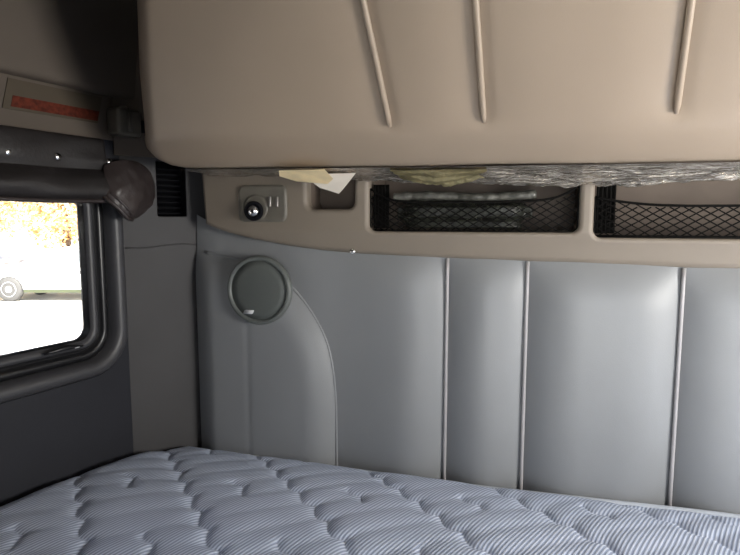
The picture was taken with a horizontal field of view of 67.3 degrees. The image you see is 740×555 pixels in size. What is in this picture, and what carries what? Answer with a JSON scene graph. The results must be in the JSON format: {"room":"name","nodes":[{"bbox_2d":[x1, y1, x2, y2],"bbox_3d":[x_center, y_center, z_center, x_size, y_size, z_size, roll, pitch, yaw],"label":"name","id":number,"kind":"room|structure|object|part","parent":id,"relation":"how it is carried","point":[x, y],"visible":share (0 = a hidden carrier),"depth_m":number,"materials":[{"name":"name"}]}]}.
{"room":"vehicle interior","nodes":[
{"label":"vehicle interior","id":0,"kind":"room"},
{"bbox_2d":[0,232,82,354],"bbox_3d":[-9.794,0.072,20.076,110.000,0.001,110.000,2,6,16],"label":"ground","id":1,"kind":"structure","parent":0,"point":[33,320],"depth_m":12.86,"materials":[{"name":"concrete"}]},
{"bbox_2d":[0,201,36,246],"bbox_3d":[-19.510,-4.684,27.618,6.555,7.847,6.224,2,6,16],"label":"autumn tree","id":2,"kind":"object","parent":1,"relation":"on","point":[9,220],"visible":0.12,"depth_m":28.12,"materials":[{"name":"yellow plant"}]},
{"bbox_2d":[0,246,80,301],"bbox_3d":[-8.174,-0.180,15.592,4.537,1.470,1.785,0,6,0],"label":"parked car","id":3,"kind":"object","parent":1,"relation":"on","point":[57,270],"visible":0.51,"depth_m":14.76,"materials":[{"name":"white paint"}]},
{"bbox_3d":[-8.198,-0.166,14.723,3.900,0.030,0.045,0,6,0],"label":"belt trim","id":4,"kind":"part","parent":3,"relation":"part of","materials":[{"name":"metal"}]},
{"bbox_3d":[-8.223,0.357,14.813,1.950,0.090,0.120,0,6,0],"label":"sill trim","id":5,"kind":"part","parent":3,"relation":"part of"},
{"bbox_2d":[4,201,77,248],"bbox_3d":[-13.864,-3.680,25.159,4.847,6.387,4.957,-4,7,-32],"label":"autumn tree","id":6,"kind":"object","parent":1,"relation":"on","point":[66,220],"visible":0.27,"depth_m":24.36,"materials":[{"name":"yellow plant"}]},
{"bbox_2d":[0,139,133,506],"bbox_3d":[-1.299,0.506,0.322,0.030,1.704,2.754,3,7,27],"label":"wall","id":7,"kind":"structure","parent":0,"point":[50,437],"depth_m":1.36,"materials":[{"name":"grey plastic"}]},
{"bbox_2d":[2,78,101,123],"bbox_3d":[-0.729,-0.407,1.291,0.004,0.066,0.244,3,7,27],"label":"warning label","id":8,"kind":"object","parent":7,"relation":"attached to","point":[19,95],"visible":1,"depth_m":1.28,"materials":[{"name":"paper"}]},
{"bbox_2d":[0,73,112,140],"bbox_3d":[-1.287,-0.280,0.230,0.009,0.114,2.754,3,7,27],"label":"trim","id":9,"kind":"structure","parent":7,"relation":"attached to","point":[8,117],"depth_m":1.29,"materials":[{"name":"beige plastic"}]},
{"bbox_2d":[0,203,127,402],"bbox_3d":[-0.851,0.005,1.142,0.062,0.566,0.800,3,7,27],"label":"window","id":10,"kind":"structure","parent":7,"relation":"in","point":[101,342],"depth_m":1.42,"materials":[{"name":"grey plastic"}]},
{"bbox_2d":[0,125,112,202],"bbox_3d":[-0.820,-0.230,1.071,0.056,0.162,0.759,3,7,27],"label":"window shade","id":11,"kind":"object","parent":10,"relation":"attached to","point":[37,166],"visible":0.97,"depth_m":1.25,"materials":[{"name":"black fabric"}]},
{"bbox_2d":[103,160,154,221],"bbox_3d":[-0.609,-0.222,1.426,0.057,0.156,0.163,4,8,34],"label":"flap","id":12,"kind":"object","parent":11,"relation":"attached to","point":[131,192],"visible":1,"depth_m":1.40,"materials":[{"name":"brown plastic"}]},
{"bbox_2d":[0,0,137,98],"bbox_3d":[-1.187,-0.548,0.164,0.210,0.445,2.780,3,7,27],"label":"ceiling","id":13,"kind":"structure","parent":7,"relation":"attached to","point":[91,46],"depth_m":1.28,"materials":[{"name":"beige plastic"}]},
{"bbox_2d":[119,156,205,454],"bbox_3d":[-0.517,0.160,1.629,0.371,2.110,0.022,-5,8,-39],"label":"wall","id":14,"kind":"structure","parent":0,"point":[160,252],"depth_m":1.56,"materials":[{"name":"grey plastic"}]},
{"bbox_2d":[107,105,144,137],"bbox_3d":[-0.622,-0.403,1.442,0.055,0.078,0.104,3,7,27],"label":"bracket","id":15,"kind":"object","parent":14,"relation":"attached to","point":[122,121],"visible":0.93,"depth_m":1.41,"materials":[{"name":"grey plastic"}]},
{"bbox_2d":[111,39,155,157],"bbox_3d":[-0.575,-0.603,1.480,0.227,0.560,0.012,-5,8,-39],"label":"trim","id":16,"kind":"structure","parent":14,"relation":"attached to","point":[122,146],"depth_m":1.46,"materials":[{"name":"grey plastic"}]},
{"bbox_2d":[155,161,185,215],"bbox_3d":[-0.572,-0.248,1.570,0.081,0.152,0.056,-5,8,-39],"label":"air vent","id":17,"kind":"object","parent":14,"relation":"in","point":[171,193],"visible":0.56,"depth_m":1.59,"materials":[{"name":"black plastic"}]},
{"bbox_2d":[196,215,739,513],"bbox_3d":[0.520,0.183,1.414,2.220,2.110,0.248,2,6,16],"label":"wall","id":18,"kind":"structure","parent":0,"point":[621,382],"depth_m":1.38,"materials":[{"name":"grey leather"}]},
{"bbox_2d":[227,255,292,324],"bbox_3d":[-0.300,0.034,1.510,0.189,0.189,0.030,2,6,14],"label":"speaker","id":19,"kind":"object","parent":18,"relation":"attached to","point":[259,288],"visible":1,"depth_m":1.50},
{"bbox_2d":[232,261,285,319],"bbox_3d":[-0.300,0.034,1.506,0.162,0.162,0.016,2,6,14],"label":"grille","id":20,"kind":"object","parent":19,"relation":"attached to","point":[258,287],"depth_m":1.50,"materials":[{"name":"grey plastic"}]},
{"bbox_3d":[-0.300,0.267,1.557,0.424,0.692,0.043,2,6,16],"label":"padded panel","id":21,"kind":"part","parent":18,"relation":"part of","materials":[{"name":"grey leather"}]},
{"bbox_3d":[-0.155,0.223,1.518,0.720,0.788,0.038,2,6,16],"label":"padded panel","id":22,"kind":"part","parent":18,"relation":"part of","materials":[{"name":"grey leather"}]},
{"bbox_2d":[201,161,739,267],"bbox_3d":[0.532,-0.221,1.345,2.042,0.392,0.199,2,6,16],"label":"storage shelf","id":23,"kind":"object","parent":18,"relation":"attached to","point":[318,218],"visible":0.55,"depth_m":1.38,"materials":[{"name":"beige plastic"}]},
{"bbox_2d":[238,185,287,221],"bbox_3d":[-0.289,-0.196,1.472,0.142,0.098,0.037,2,6,16],"label":"control plate","id":24,"kind":"object","parent":23,"relation":"attached to","point":[257,203],"visible":1,"depth_m":1.47,"materials":[{"name":"grey plastic"}]},
{"bbox_3d":[-0.309,-0.176,1.472,0.033,0.033,0.021,1,6,8],"label":"knob","id":25,"kind":"part","parent":24,"relation":"part of","materials":[{"name":"silver metal"}]},
{"bbox_2d":[393,190,536,228],"bbox_3d":[0.240,-0.170,1.404,0.344,0.094,0.129,2,6,16],"label":"bundle","id":26,"kind":"object","parent":23,"relation":"in","point":[528,194],"visible":0.77,"depth_m":1.36,"materials":[{"name":"fabric"}]},
{"bbox_2d":[370,185,579,232],"bbox_3d":[0.239,-0.169,1.345,0.502,0.119,0.028,2,7,18],"label":"net","id":27,"kind":"object","parent":23,"relation":"in","point":[381,192],"visible":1,"depth_m":1.34,"materials":[{"name":"black fabric"}]},
{"bbox_3d":[0.002,-0.173,1.417,0.005,0.105,0.005,2,6,16],"label":"cord","id":28,"kind":"part","parent":27,"relation":"part of","materials":[{"name":"black fabric"}]},
{"bbox_3d":[0.479,-0.158,1.278,0.005,0.106,0.005,2,6,16],"label":"cord","id":29,"kind":"part","parent":27,"relation":"part of","materials":[{"name":"black fabric"}]},
{"bbox_2d":[593,184,739,238],"bbox_3d":[0.751,-0.148,1.196,0.505,0.128,0.028,2,7,18],"label":"net","id":30,"kind":"object","parent":23,"relation":"in","point":[605,200],"visible":0.94,"depth_m":1.24,"materials":[{"name":"black fabric"}]},
{"bbox_3d":[0.512,-0.140,1.270,0.005,0.089,0.005,2,6,16],"label":"cord","id":31,"kind":"part","parent":30,"relation":"part of","materials":[{"name":"black fabric"}]},
{"bbox_3d":[0.285,0.286,1.395,0.198,0.689,0.038,2,6,16],"label":"padded panel","id":32,"kind":"part","parent":18,"relation":"part of","materials":[{"name":"grey leather"}]},
{"bbox_3d":[0.541,0.297,1.319,0.337,0.685,0.043,2,6,16],"label":"padded panel","id":33,"kind":"part","parent":18,"relation":"part of","materials":[{"name":"grey leather"}]},
{"bbox_3d":[0.868,0.311,1.224,0.343,0.678,0.043,2,6,16],"label":"padded panel","id":34,"kind":"part","parent":18,"relation":"part of","materials":[{"name":"grey leather"}]},
{"bbox_3d":[-0.248,1.421,0.018,3.200,0.050,3.600,2,6,16],"label":"floor","id":35,"kind":"structure","parent":0,"visible":0},
{"bbox_3d":[0.200,1.006,0.902,2.388,0.575,1.085,2,6,16],"label":"platform","id":36,"kind":"object","parent":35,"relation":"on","visible":0},
{"bbox_2d":[0,446,739,554],"bbox_3d":[0.194,0.622,0.848,2.394,0.200,1.122,2,6,16],"label":"mattress","id":37,"kind":"object","parent":36,"relation":"on","point":[188,500],"visible":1,"depth_m":1.16,"materials":[{"name":"grey fabric"}]},
{"bbox_3d":[-0.193,-0.727,-0.206,3.100,0.050,3.650,2,6,16],"label":"ceiling","id":38,"kind":"structure","parent":0,"visible":0},
{"bbox_2d":[137,0,739,167],"bbox_3d":[0.332,-0.538,0.927,1.912,0.660,0.630,2,6,16],"label":"bunk","id":39,"kind":"object","parent":38,"relation":"attached to","point":[225,83],"visible":1,"depth_m":1.02,"materials":[{"name":"beige plastic"}]},
{"bbox_2d":[279,169,332,183],"bbox_3d":[-0.151,-0.231,1.285,0.130,0.027,0.085,2,6,16],"label":"card","id":40,"kind":"object","parent":39,"relation":"hanging from","point":[321,176],"visible":1,"depth_m":1.28,"materials":[{"name":"paper"}]},
{"bbox_2d":[187,162,739,187],"bbox_3d":[0.420,-0.221,1.187,1.812,0.052,0.143,2,6,16],"label":"plastic wrap","id":41,"kind":"object","parent":39,"relation":"attached to","point":[638,174],"visible":0.78,"depth_m":1.19,"materials":[{"name":"plastic"}]},
{"bbox_2d":[314,173,355,193],"bbox_3d":[-0.089,-0.226,1.343,0.135,0.045,0.060,2,6,16],"label":"paper sheet","id":42,"kind":"object","parent":41,"relation":"attached to","point":[340,180],"visible":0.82,"depth_m":1.34,"materials":[{"name":"white paper"}]},
{"bbox_2d":[390,169,486,186],"bbox_3d":[0.155,-0.222,1.243,0.214,0.035,0.085,2,6,16],"label":"film","id":43,"kind":"object","parent":41,"relation":"on","point":[444,177],"visible":1,"depth_m":1.25,"materials":[{"name":"plastic"}]}
]}

